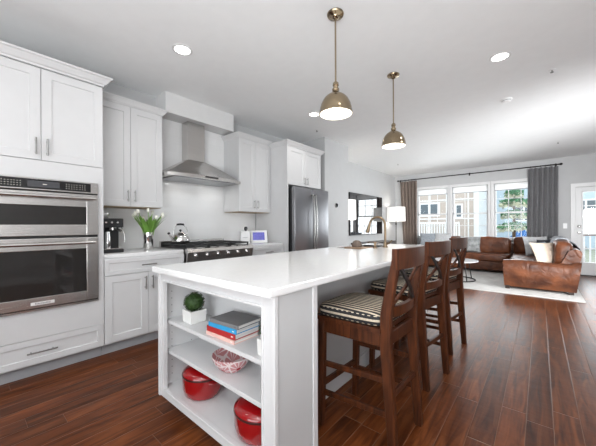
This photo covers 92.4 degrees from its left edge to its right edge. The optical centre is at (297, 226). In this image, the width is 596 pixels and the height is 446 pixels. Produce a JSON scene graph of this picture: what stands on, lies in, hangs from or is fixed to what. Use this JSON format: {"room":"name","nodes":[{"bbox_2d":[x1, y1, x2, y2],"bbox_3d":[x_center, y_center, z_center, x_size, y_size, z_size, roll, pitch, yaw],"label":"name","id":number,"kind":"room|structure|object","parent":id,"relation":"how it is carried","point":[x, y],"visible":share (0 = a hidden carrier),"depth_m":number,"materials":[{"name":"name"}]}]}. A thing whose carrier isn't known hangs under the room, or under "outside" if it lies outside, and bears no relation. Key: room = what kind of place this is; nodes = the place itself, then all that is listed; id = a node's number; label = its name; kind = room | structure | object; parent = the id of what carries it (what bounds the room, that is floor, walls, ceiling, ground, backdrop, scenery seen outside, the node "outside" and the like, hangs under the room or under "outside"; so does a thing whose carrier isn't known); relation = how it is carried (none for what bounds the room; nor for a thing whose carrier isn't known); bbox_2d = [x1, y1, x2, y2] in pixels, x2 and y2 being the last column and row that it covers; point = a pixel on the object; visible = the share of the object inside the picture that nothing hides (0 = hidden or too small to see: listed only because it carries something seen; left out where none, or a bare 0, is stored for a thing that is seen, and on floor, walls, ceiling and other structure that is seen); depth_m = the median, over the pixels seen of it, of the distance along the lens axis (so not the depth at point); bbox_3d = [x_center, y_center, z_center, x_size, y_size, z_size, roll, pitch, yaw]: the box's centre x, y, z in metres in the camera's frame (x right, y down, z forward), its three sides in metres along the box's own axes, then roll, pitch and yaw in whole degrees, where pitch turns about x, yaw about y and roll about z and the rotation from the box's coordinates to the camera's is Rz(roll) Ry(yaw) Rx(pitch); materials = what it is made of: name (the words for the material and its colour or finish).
{"room":"kitchen","nodes":[
{"label":"kitchen","id":0,"kind":"room"},
{"bbox_2d":[182,307,205,324],"bbox_3d":[-0.656,0.564,1.811,0.106,0.078,0.106,0,0,40],"label":"pot","id":1,"kind":"object","parent":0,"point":[191,316],"depth_m":1.78,"materials":[{"name":"white ceramic"}]},
{"bbox_2d":[156,91,233,134],"bbox_3d":[-1.346,-1.479,3.838,0.260,0.240,0.985,0,0,40],"label":"soffit","id":2,"kind":"structure","parent":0,"point":[181,110],"depth_m":3.68,"materials":[{"name":"paint"}]},
{"bbox_2d":[0,55,394,248],"bbox_3d":[-0.778,-0.216,4.814,0.158,2.770,12.150,0,0,40],"label":"wall","id":3,"kind":"structure","parent":0,"point":[200,208],"depth_m":4.00,"materials":[{"name":"white paint"}]},
{"bbox_2d":[102,91,168,209],"bbox_3d":[-1.855,-0.761,3.129,0.369,1.122,0.722,0,0,40],"label":"upper cabinet","id":4,"kind":"object","parent":3,"relation":"attached to","point":[132,137],"visible":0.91,"depth_m":3.04,"materials":[{"name":"paint"}]},
{"bbox_2d":[162,121,240,186],"bbox_3d":[-1.265,-0.968,3.721,0.514,0.783,1.033,0,0,40],"label":"range hood","id":5,"kind":"object","parent":3,"relation":"attached to","point":[193,169],"visible":0.98,"depth_m":3.73,"materials":[{"name":"metal"}]},
{"bbox_2d":[221,131,271,213],"bbox_3d":[-0.772,-0.766,4.375,0.414,1.122,0.673,0,0,40],"label":"upper cabinet","id":6,"kind":"object","parent":3,"relation":"attached to","point":[247,161],"visible":0.99,"depth_m":4.23,"materials":[{"name":"paint"}]},
{"bbox_2d":[349,192,381,235],"bbox_3d":[1.876,-0.306,7.774,0.042,1.075,1.880,0,0,40],"label":"mirror","id":7,"kind":"object","parent":3,"relation":"attached to","point":[367,206],"visible":0.95,"depth_m":7.66,"materials":[{"name":"black plastic"}]},
{"bbox_2d":[0,0,595,176],"bbox_3d":[1.457,-1.672,2.919,6.030,0.120,12.450,0,0,40],"label":"ceiling","id":8,"kind":"structure","parent":0,"point":[268,65],"depth_m":2.79,"materials":[{"name":"paint"}]},
{"bbox_2d":[172,44,192,55],"bbox_3d":[-1.048,-1.597,2.595,0.176,0.007,0.176,0,0,40],"label":"recessed light","id":9,"kind":"object","parent":8,"relation":"in","point":[181,49],"visible":1,"depth_m":2.58,"materials":[{"name":"paint"}]},
{"bbox_2d":[308,112,318,116],"bbox_3d":[0.230,-1.603,4.107,0.176,0.007,0.176,0,0,40],"label":"recessed light","id":10,"kind":"object","parent":8,"relation":"in","point":[311,114],"visible":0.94,"depth_m":4.10,"materials":[{"name":"paint"}]},
{"bbox_2d":[319,8,352,119],"bbox_3d":[0.284,-1.226,2.164,0.254,0.760,0.254,0,0,40],"label":"pendant lamp","id":11,"kind":"object","parent":8,"relation":"hanging from","point":[336,105],"visible":1,"depth_m":2.14,"materials":[{"name":"gold metal"}]},
{"bbox_2d":[381,72,405,148],"bbox_3d":[1.016,-1.230,3.045,0.254,0.760,0.254,0,0,40],"label":"pendant lamp","id":12,"kind":"object","parent":8,"relation":"hanging from","point":[394,139],"visible":1,"depth_m":3.01,"materials":[{"name":"gold metal"}]},
{"bbox_2d":[489,51,511,61],"bbox_3d":[1.926,-1.611,2.726,0.176,0.007,0.176,0,0,40],"label":"recessed light","id":13,"kind":"object","parent":8,"relation":"in","point":[500,56],"visible":1,"depth_m":2.71,"materials":[{"name":"paint"}]},
{"bbox_2d":[501,97,512,102],"bbox_3d":[2.661,-1.597,3.650,0.124,0.041,0.124,0,0,40],"label":"smoke detector","id":14,"kind":"object","parent":8,"relation":"attached to","point":[508,99],"visible":1,"depth_m":3.62,"materials":[{"name":"white plastic"}]},
{"bbox_2d":[0,275,595,445],"bbox_3d":[1.471,1.218,2.919,6.030,0.120,12.450,0,0,40],"label":"floor","id":15,"kind":"structure","parent":0,"point":[524,374],"depth_m":1.96,"materials":[{"name":"brown wood"}]},
{"bbox_2d":[0,40,112,384],"bbox_3d":[-2.223,-0.070,2.418,0.700,2.490,0.956,0,0,40],"label":"tall cabinet","id":16,"kind":"object","parent":15,"relation":"on","point":[51,124],"visible":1,"depth_m":2.28,"materials":[{"name":"paint"}]},
{"bbox_2d":[0,174,98,316],"bbox_3d":[-1.976,0.139,2.209,0.098,1.020,0.743,0,0,40],"label":"double wall oven","id":17,"kind":"object","parent":16,"relation":"in","point":[49,227],"visible":1,"depth_m":2.23,"materials":[{"name":"metal"}]},
{"bbox_2d":[101,253,183,354],"bbox_3d":[-1.719,0.735,3.039,0.686,0.876,0.756,0,0,40],"label":"base cabinet","id":18,"kind":"object","parent":15,"relation":"on","point":[130,283],"visible":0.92,"depth_m":2.74,"materials":[{"name":"paint"}]},
{"bbox_2d":[104,247,183,258],"bbox_3d":[-1.743,0.277,3.061,0.626,0.036,0.760,0,0,40],"label":"countertop","id":19,"kind":"structure","parent":18,"relation":"on","point":[132,252],"depth_m":2.91,"materials":[{"name":"white stone"}]},
{"bbox_2d":[103,213,124,252],"bbox_3d":[-1.874,0.065,2.854,0.313,0.390,0.210,0,0,40],"label":"coffee machine","id":20,"kind":"object","parent":19,"relation":"on","point":[111,226],"visible":0.77,"depth_m":2.81,"materials":[{"name":"black plastic"}]},
{"bbox_2d":[143,232,152,249],"bbox_3d":[-1.652,0.164,3.157,0.096,0.190,0.096,0,0,40],"label":"vase","id":21,"kind":"object","parent":19,"relation":"on","point":[147,237],"visible":0.97,"depth_m":3.12,"materials":[{"name":"silver metal"}]},
{"bbox_2d":[134,211,143,232],"bbox_3d":[-1.707,0.040,3.103,0.136,0.400,0.135,0,0,-32],"label":"tulip","id":22,"kind":"object","parent":21,"relation":"in","point":[135,212],"visible":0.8,"depth_m":3.08,"materials":[{"name":"green plant"}]},
{"bbox_2d":[135,209,148,232],"bbox_3d":[-1.661,0.030,3.070,0.156,0.419,0.157,0,0,18],"label":"tulip","id":23,"kind":"object","parent":21,"relation":"in","point":[146,229],"visible":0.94,"depth_m":3.06,"materials":[{"name":"green plant"}]},
{"bbox_2d":[139,208,154,231],"bbox_3d":[-1.638,0.020,3.068,0.144,0.437,0.168,0,0,40],"label":"tulip","id":24,"kind":"object","parent":21,"relation":"in","point":[148,209],"visible":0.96,"depth_m":3.11,"materials":[{"name":"green plant"}]},
{"bbox_2d":[148,215,159,234],"bbox_3d":[-1.572,0.059,3.143,0.137,0.360,0.143,0,0,40],"label":"tulip","id":25,"kind":"object","parent":21,"relation":"in","point":[156,216],"visible":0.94,"depth_m":3.10,"materials":[{"name":"green plant"}]},
{"bbox_2d":[150,214,164,234],"bbox_3d":[-1.572,0.050,3.193,0.158,0.379,0.156,0,0,-13],"label":"tulip","id":26,"kind":"object","parent":21,"relation":"in","point":[162,215],"visible":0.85,"depth_m":3.17,"materials":[{"name":"green plant"}]},
{"bbox_2d":[159,239,252,262],"bbox_3d":[-1.141,0.678,3.664,0.743,0.985,0.924,0,0,40],"label":"range","id":27,"kind":"object","parent":15,"relation":"on","point":[202,249],"visible":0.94,"depth_m":3.47,"materials":[{"name":"metal"}]},
{"bbox_2d":[167,223,189,243],"bbox_3d":[-1.454,0.087,3.497,0.244,0.244,0.214,0,0,-18],"label":"kettle","id":28,"kind":"object","parent":27,"relation":"on","point":[180,237],"visible":1,"depth_m":3.43,"materials":[{"name":"silver metal"}]},
{"bbox_2d":[161,244,243,249],"bbox_3d":[-1.180,0.257,3.695,0.625,0.017,0.916,0,0,40],"label":"cooktop","id":29,"kind":"object","parent":27,"relation":"in","point":[162,245],"depth_m":3.47,"materials":[{"name":"black metal"}]},
{"bbox_2d":[252,245,283,255],"bbox_3d":[-0.655,0.730,4.298,0.686,0.876,0.652,0,0,40],"label":"base cabinet","id":30,"kind":"object","parent":15,"relation":"on","point":[278,248],"visible":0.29,"depth_m":4.10,"materials":[{"name":"paint"}]},
{"bbox_2d":[237,242,282,246],"bbox_3d":[-0.681,0.272,4.317,0.626,0.036,0.658,0,0,40],"label":"countertop","id":31,"kind":"structure","parent":30,"relation":"on","point":[267,243],"depth_m":4.17,"materials":[{"name":"white stone"}]},
{"bbox_2d":[240,227,249,243],"bbox_3d":[-0.777,0.131,4.192,0.136,0.248,0.116,0,0,-20],"label":"canister","id":32,"kind":"object","parent":31,"relation":"on","point":[244,235],"visible":1,"depth_m":4.14,"materials":[{"name":"white ceramic"}]},
{"bbox_2d":[251,230,267,242],"bbox_3d":[-0.601,0.161,4.404,0.250,0.188,0.093,0,0,-18],"label":"tablet","id":33,"kind":"object","parent":31,"relation":"on","point":[257,236],"visible":1,"depth_m":4.38,"materials":[{"name":"white plastic"}]},
{"bbox_2d":[256,139,324,251],"bbox_3d":[-0.129,-0.062,4.846,0.764,2.455,0.974,0,0,40],"label":"tall cabinet","id":34,"kind":"object","parent":15,"relation":"on","point":[290,166],"visible":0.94,"depth_m":4.47,"materials":[{"name":"paint"}]},
{"bbox_2d":[158,266,426,445],"bbox_3d":[0.464,0.725,2.664,1.086,0.876,3.016,0,0,40],"label":"kitchen island","id":35,"kind":"object","parent":15,"relation":"on","point":[282,381],"visible":0.64,"depth_m":1.47,"materials":[{"name":"paint"}]},
{"bbox_2d":[182,291,205,324],"bbox_3d":[-0.657,0.509,1.810,0.135,0.188,0.136,0,0,40],"label":"boxwood ball","id":36,"kind":"object","parent":35,"relation":"on","point":[194,313],"visible":1,"depth_m":1.77,"materials":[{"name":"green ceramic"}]},
{"bbox_2d":[182,365,221,400],"bbox_3d":[-0.590,0.933,1.775,0.249,0.192,0.250,0,0,-5],"label":"pot","id":37,"kind":"object","parent":35,"relation":"on","point":[197,386],"visible":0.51,"depth_m":1.67,"materials":[{"name":"red ceramic"}]},
{"bbox_2d":[167,338,260,407],"bbox_3d":[-0.395,0.806,1.625,1.003,0.022,0.233,0,0,40],"label":"shelf","id":38,"kind":"object","parent":35,"relation":"attached to","point":[195,352],"depth_m":1.60,"materials":[{"name":"paint"}]},
{"bbox_2d":[167,313,260,364],"bbox_3d":[-0.396,0.613,1.625,1.003,0.022,0.233,0,0,40],"label":"shelf","id":39,"kind":"object","parent":35,"relation":"attached to","point":[247,349],"depth_m":1.53,"materials":[{"name":"paint"}]},
{"bbox_2d":[211,348,248,373],"bbox_3d":[-0.366,0.750,1.585,0.220,0.089,0.220,0,0,40],"label":"bowl","id":40,"kind":"object","parent":35,"relation":"on","point":[226,361],"visible":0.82,"depth_m":1.55,"materials":[{"name":"pink ceramic"}]},
{"bbox_2d":[206,330,257,344],"bbox_3d":[-0.365,0.591,1.586,0.248,0.021,0.172,0,0,40],"label":"book","id":41,"kind":"object","parent":35,"relation":"on","point":[250,336],"visible":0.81,"depth_m":1.51,"materials":[{"name":"white paper"}]},
{"bbox_2d":[207,325,258,340],"bbox_3d":[-0.361,0.565,1.588,0.247,0.030,0.181,0,0,40],"label":"book","id":42,"kind":"object","parent":41,"relation":"on","point":[234,337],"visible":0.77,"depth_m":1.51,"materials":[{"name":"red paper"}]},
{"bbox_2d":[208,321,259,334],"bbox_3d":[-0.354,0.537,1.579,0.230,0.025,0.168,0,0,37],"label":"book","id":43,"kind":"object","parent":42,"relation":"on","point":[224,328],"visible":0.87,"depth_m":1.51,"materials":[{"name":"blue paper"}]},
{"bbox_2d":[210,311,260,329],"bbox_3d":[-0.345,0.514,1.573,0.225,0.021,0.171,0,0,36],"label":"book","id":44,"kind":"object","parent":43,"relation":"on","point":[236,320],"visible":0.99,"depth_m":1.54,"materials":[{"name":"grey paper"}]},
{"bbox_2d":[233,396,261,445],"bbox_3d":[-0.193,0.933,1.432,0.257,0.188,0.257,0,0,-5],"label":"pot","id":45,"kind":"object","parent":35,"relation":"on","point":[247,416],"visible":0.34,"depth_m":1.33,"materials":[{"name":"red ceramic"}]},
{"bbox_2d":[257,322,260,355],"bbox_3d":[-0.117,0.507,1.339,0.134,0.188,0.136,0,0,40],"label":"boxwood ball","id":46,"kind":"object","parent":35,"relation":"on","point":[259,338],"visible":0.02,"depth_m":1.32,"materials":[{"name":"white ceramic"}]},
{"bbox_2d":[257,337,260,355],"bbox_3d":[-0.117,0.561,1.338,0.106,0.078,0.106,0,0,40],"label":"pot","id":47,"kind":"object","parent":35,"relation":"on","point":[258,339],"depth_m":1.32,"materials":[{"name":"white ceramic"}]},
{"bbox_2d":[152,243,418,298],"bbox_3d":[0.477,0.267,2.652,1.073,0.036,3.094,0,0,40],"label":"island countertop","id":48,"kind":"structure","parent":35,"relation":"on","point":[272,275],"depth_m":1.72,"materials":[{"name":"white stone"}]},
{"bbox_2d":[344,246,372,248],"bbox_3d":[0.764,0.262,3.428,0.336,0.019,0.240,0,0,40],"label":"cutting board","id":49,"kind":"object","parent":48,"relation":"on","point":[350,247],"visible":0.43,"depth_m":3.38,"materials":[{"name":"brown wood"}]},
{"bbox_2d":[352,240,361,246],"bbox_3d":[0.716,0.212,3.480,0.124,0.081,0.124,0,0,40],"label":"bread loaf","id":50,"kind":"object","parent":49,"relation":"on","point":[356,243],"visible":0.96,"depth_m":3.44,"materials":[{"name":"brown food"}]},
{"bbox_2d":[366,216,392,247],"bbox_3d":[0.950,0.064,3.359,0.322,0.366,0.060,0,0,31],"label":"faucet","id":51,"kind":"object","parent":48,"relation":"on","point":[385,243],"visible":0.99,"depth_m":3.32,"materials":[{"name":"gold metal"}]},
{"bbox_2d":[288,186,328,251],"bbox_3d":[-0.035,0.283,4.857,0.874,1.765,0.902,0,0,40],"label":"refrigerator","id":52,"kind":"object","parent":15,"relation":"on","point":[307,208],"visible":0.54,"depth_m":4.52,"materials":[{"name":"silver metal"}]},
{"bbox_2d":[348,199,355,219],"bbox_3d":[1.002,0.298,6.250,0.536,1.725,0.536,0,0,40],"label":"floor lamp","id":53,"kind":"object","parent":15,"relation":"on","point":[351,202],"visible":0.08,"depth_m":6.03,"materials":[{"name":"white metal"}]},
{"bbox_2d":[317,245,424,445],"bbox_3d":[0.438,0.638,1.682,0.529,1.052,0.438,0,0,42],"label":"counter stool","id":54,"kind":"object","parent":15,"relation":"on","point":[369,320],"visible":1,"depth_m":1.57,"materials":[{"name":"brown wood"}]},
{"bbox_2d":[320,292,404,325],"bbox_3d":[0.397,0.482,1.718,0.422,0.070,0.438,0,0,42],"label":"seat cushion","id":55,"kind":"object","parent":54,"relation":"on","point":[356,308],"depth_m":1.60,"materials":[{"name":"beige fabric"}]},
{"bbox_2d":[351,240,395,243],"bbox_3d":[2.095,0.788,7.725,0.447,0.735,1.840,0,0,40],"label":"media console","id":56,"kind":"object","parent":15,"relation":"on","point":[378,241],"visible":0.07,"depth_m":7.82,"materials":[{"name":"brown wood"}]},
{"bbox_2d":[387,207,404,243],"bbox_3d":[2.988,0.289,8.709,0.536,1.725,0.536,0,0,40],"label":"floor lamp","id":57,"kind":"object","parent":15,"relation":"on","point":[393,213],"visible":0.75,"depth_m":8.49,"materials":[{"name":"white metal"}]},
{"bbox_2d":[368,240,450,391],"bbox_3d":[0.901,0.636,2.292,0.438,1.052,0.529,0,0,-42],"label":"counter stool","id":58,"kind":"object","parent":15,"relation":"on","point":[431,293],"visible":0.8,"depth_m":2.15,"materials":[{"name":"brown wood"}]},
{"bbox_2d":[371,276,437,294],"bbox_3d":[0.865,0.480,2.332,0.438,0.070,0.422,0,0,-42],"label":"seat cushion","id":59,"kind":"object","parent":58,"relation":"on","point":[378,286],"depth_m":2.26,"materials":[{"name":"beige fabric"}]},
{"bbox_2d":[401,237,467,354],"bbox_3d":[1.368,0.634,2.853,0.438,1.052,0.529,0,0,-42],"label":"counter stool","id":60,"kind":"object","parent":15,"relation":"on","point":[454,278],"visible":0.63,"depth_m":2.71,"materials":[{"name":"brown wood"}]},
{"bbox_2d":[405,268,456,280],"bbox_3d":[1.332,0.478,2.893,0.438,0.070,0.422,0,0,-42],"label":"seat cushion","id":61,"kind":"object","parent":60,"relation":"on","point":[451,278],"depth_m":2.76,"materials":[{"name":"fabric"}]},
{"bbox_2d":[429,265,585,302],"bbox_3d":[4.046,1.139,6.509,3.270,0.014,3.160,0,0,40],"label":"rug","id":62,"kind":"object","parent":15,"relation":"on","point":[486,280],"visible":0.22,"depth_m":5.26,"materials":[{"name":"white carpet"}]},
{"bbox_2d":[435,258,478,281],"bbox_3d":[3.372,0.925,6.123,0.840,0.418,0.840,0,0,40],"label":"coffee table","id":63,"kind":"object","parent":62,"relation":"on","point":[467,260],"visible":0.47,"depth_m":5.95,"materials":[{"name":"stone"}]},
{"bbox_2d":[429,236,582,295],"bbox_3d":[4.195,0.687,6.583,3.165,0.889,2.693,0,0,40],"label":"sectional sofa","id":64,"kind":"object","parent":62,"relation":"on","point":[507,256],"visible":0.59,"depth_m":5.04,"materials":[{"name":"brown leather"}]},
{"bbox_2d":[420,233,434,244],"bbox_3d":[3.692,0.388,8.116,0.441,0.372,0.175,0,0,31],"label":"pillow","id":65,"kind":"object","parent":64,"relation":"on","point":[424,238],"visible":0.73,"depth_m":8.09,"materials":[{"name":"grey fabric"}]},
{"bbox_2d":[435,233,451,240],"bbox_3d":[3.987,0.386,7.891,0.188,0.391,0.461,0,0,-45],"label":"pillow","id":66,"kind":"object","parent":64,"relation":"on","point":[438,236],"visible":0.56,"depth_m":7.85,"materials":[{"name":"white fabric"}]},
{"bbox_2d":[430,250,459,257],"bbox_3d":[3.962,0.758,7.811,1.015,0.222,0.632,0,0,40],"label":"seat cushion","id":67,"kind":"object","parent":64,"relation":"on","point":[458,251],"depth_m":7.48,"materials":[{"name":"brown leather"}]},
{"bbox_2d":[460,236,480,251],"bbox_3d":[4.443,0.464,7.378,0.468,0.399,0.228,0,0,40],"label":"pillow","id":68,"kind":"object","parent":64,"relation":"on","point":[473,242],"visible":0.66,"depth_m":7.28,"materials":[{"name":"grey fabric"}]},
{"bbox_2d":[465,251,511,261],"bbox_3d":[4.724,0.758,7.162,1.002,0.224,0.625,0,0,40],"label":"seat cushion","id":69,"kind":"object","parent":64,"relation":"on","point":[482,256],"depth_m":6.94,"materials":[{"name":"brown leather"}]},
{"bbox_2d":[480,236,512,252],"bbox_3d":[4.912,0.487,7.377,1.030,0.454,0.267,0,0,40],"label":"cushion","id":70,"kind":"object","parent":64,"relation":"on","point":[487,243],"depth_m":7.17,"materials":[{"name":"brown leather"}]},
{"bbox_2d":[513,236,525,253],"bbox_3d":[5.555,0.469,6.830,0.665,0.455,0.260,0,0,40],"label":"cushion","id":71,"kind":"object","parent":64,"relation":"on","point":[518,243],"depth_m":6.88,"materials":[{"name":"brown leather"}]},
{"bbox_2d":[510,255,535,259],"bbox_3d":[4.973,0.757,6.123,0.671,0.211,0.853,0,0,40],"label":"seat cushion","id":72,"kind":"object","parent":64,"relation":"on","point":[513,256],"depth_m":6.08,"materials":[{"name":"brown leather"}]},
{"bbox_2d":[522,236,546,255],"bbox_3d":[5.314,0.450,6.379,0.503,0.442,0.216,0,0,10],"label":"pillow","id":73,"kind":"object","parent":64,"relation":"on","point":[529,252],"visible":0.48,"depth_m":6.36,"materials":[{"name":"grey fabric"}]},
{"bbox_2d":[529,242,552,262],"bbox_3d":[4.535,0.494,5.177,0.601,0.393,0.244,0,0,-5],"label":"pillow","id":74,"kind":"object","parent":64,"relation":"on","point":[541,251],"visible":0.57,"depth_m":5.12,"materials":[{"name":"white fabric"}]},
{"bbox_2d":[536,239,550,242],"bbox_3d":[5.146,0.471,5.931,0.420,0.388,0.174,0,0,-18],"label":"pillow","id":75,"kind":"object","parent":64,"relation":"on","point":[538,241],"visible":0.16,"depth_m":5.92,"materials":[{"name":"black fabric"}]},
{"bbox_2d":[550,239,572,263],"bbox_3d":[4.764,0.479,5.190,0.293,0.478,0.841,0,0,40],"label":"cushion","id":76,"kind":"object","parent":64,"relation":"on","point":[560,248],"depth_m":4.91,"materials":[{"name":"brown leather"}]},
{"bbox_2d":[550,236,579,249],"bbox_3d":[5.452,0.417,5.901,0.458,0.381,1.550,0,0,40],"label":"throw blanket","id":77,"kind":"object","parent":64,"relation":"on","point":[553,237],"visible":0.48,"depth_m":5.78,"materials":[{"name":"grey fabric"}]},
{"bbox_2d":[297,137,347,246],"bbox_3d":[0.496,-0.222,5.694,0.670,2.770,0.820,0,0,40],"label":"wall","id":78,"kind":"structure","parent":0,"point":[334,162],"depth_m":5.43,"materials":[{"name":"paint"}]},
{"bbox_2d":[395,153,595,244],"bbox_3d":[5.434,-0.245,7.616,6.030,2.770,0.150,0,0,40],"label":"wall","id":79,"kind":"structure","parent":0,"point":[580,168],"depth_m":7.32,"materials":[{"name":"paint"}]},
{"bbox_2d":[417,185,449,237],"bbox_3d":[4.083,-0.411,8.711,1.004,1.575,0.180,0,0,40],"label":"window","id":80,"kind":"structure","parent":79,"relation":"in","point":[443,186],"depth_m":8.67,"materials":[{"name":"paint"}]},
{"bbox_2d":[418,188,447,195],"bbox_3d":[4.081,-1.029,8.701,0.850,0.180,0.018,0,0,40],"label":"roller blind","id":81,"kind":"object","parent":80,"relation":"attached to","point":[442,191],"visible":1,"depth_m":8.69,"materials":[{"name":"white fabric"}]},
{"bbox_2d":[449,181,490,236],"bbox_3d":[4.839,-0.415,8.072,1.004,1.575,0.180,0,0,40],"label":"window","id":82,"kind":"structure","parent":79,"relation":"in","point":[488,213],"depth_m":8.04,"materials":[{"name":"paint"}]},
{"bbox_2d":[453,185,487,193],"bbox_3d":[4.838,-1.033,8.062,0.850,0.180,0.018,0,0,40],"label":"roller blind","id":83,"kind":"object","parent":82,"relation":"attached to","point":[481,188],"visible":1,"depth_m":8.05,"materials":[{"name":"white fabric"}]},
{"bbox_2d":[397,163,562,181],"bbox_3d":[4.739,-1.457,8.017,3.940,0.080,0.128,0,0,40],"label":"curtain rod","id":84,"kind":"object","parent":79,"relation":"attached to","point":[555,164],"visible":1,"depth_m":7.72,"materials":[{"name":"brown metal"}]},
{"bbox_2d":[400,179,416,244],"bbox_3d":[3.492,-0.173,9.029,0.520,2.604,0.114,0,0,40],"label":"curtain","id":85,"kind":"object","parent":84,"relation":"hanging from","point":[408,189],"visible":0.78,"depth_m":9.00,"materials":[{"name":"beige fabric"}]},
{"bbox_2d":[527,164,558,239],"bbox_3d":[5.936,-0.185,6.967,0.616,2.604,0.120,0,0,40],"label":"curtain","id":86,"kind":"object","parent":84,"relation":"hanging from","point":[542,198],"visible":0.73,"depth_m":6.95,"materials":[{"name":"grey fabric"}]},
{"bbox_2d":[491,178,527,239],"bbox_3d":[5.610,-0.419,7.420,1.004,1.575,0.180,0,0,40],"label":"window","id":87,"kind":"structure","parent":79,"relation":"in","point":[523,179],"depth_m":7.62,"materials":[{"name":"paint"}]},
{"bbox_2d":[495,182,527,190],"bbox_3d":[5.609,-1.036,7.410,0.850,0.180,0.018,0,0,40],"label":"roller blind","id":88,"kind":"object","parent":87,"relation":"attached to","point":[518,185],"visible":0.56,"depth_m":7.45,"materials":[{"name":"white fabric"}]},
{"bbox_2d":[570,182,595,276],"bbox_3d":[6.850,0.071,6.401,1.090,2.125,0.180,0,0,40],"label":"door","id":89,"kind":"structure","parent":79,"relation":"in","point":[577,189],"depth_m":6.62,"materials":[{"name":"paint"}]},
{"label":"outside","id":90,"kind":"structure","parent":0,"visible":0},
{"bbox_2d":[585,249,594,262],"bbox_3d":[22.404,1.411,26.504,80.000,0.100,50.600,0,0,40],"label":"ground","id":91,"kind":"structure","parent":90,"point":[586,250],"depth_m":13.61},
{"bbox_2d":[419,192,486,236],"bbox_3d":[7.785,-2.821,21.428,10.250,8.500,5.000,0,0,40],"label":"apartment building","id":92,"kind":"structure","parent":91,"relation":"on","point":[481,205],"depth_m":17.79,"materials":[{"name":"beige paint"}]},
{"bbox_2d":[497,189,526,236],"bbox_3d":[8.440,-0.022,11.190,1.174,2.897,1.160,0,0,40],"label":"tree","id":93,"kind":"object","parent":91,"relation":"on","point":[515,202],"visible":0.84,"depth_m":11.03,"materials":[{"name":"green plant"}]},
{"bbox_2d":[510,230,526,236],"bbox_3d":[10.633,0.741,13.275,1.400,1.350,1.200,0,0,40],"label":"cover","id":94,"kind":"object","parent":91,"relation":"on","point":[524,233],"visible":0.03,"depth_m":13.18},
{"bbox_2d":[497,189,595,249],"bbox_3d":[18.691,-2.772,17.253,11.700,8.300,5.300,0,0,40],"label":"house","id":95,"kind":"structure","parent":91,"relation":"on","point":[589,198],"depth_m":16.96,"materials":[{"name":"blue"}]},
{"bbox_3d":[6.784,1.298,8.021,9.000,0.270,2.198,0,0,40],"label":"deck","id":96,"kind":"object","parent":91,"relation":"on","visible":0},
{"bbox_2d":[583,235,595,262],"bbox_3d":[9.214,0.682,7.142,3.750,0.940,0.120,0,0,40],"label":"deck railing","id":97,"kind":"object","parent":96,"relation":"on","point":[583,235],"visible":0.19,"depth_m":8.01,"materials":[{"name":"white wood"}]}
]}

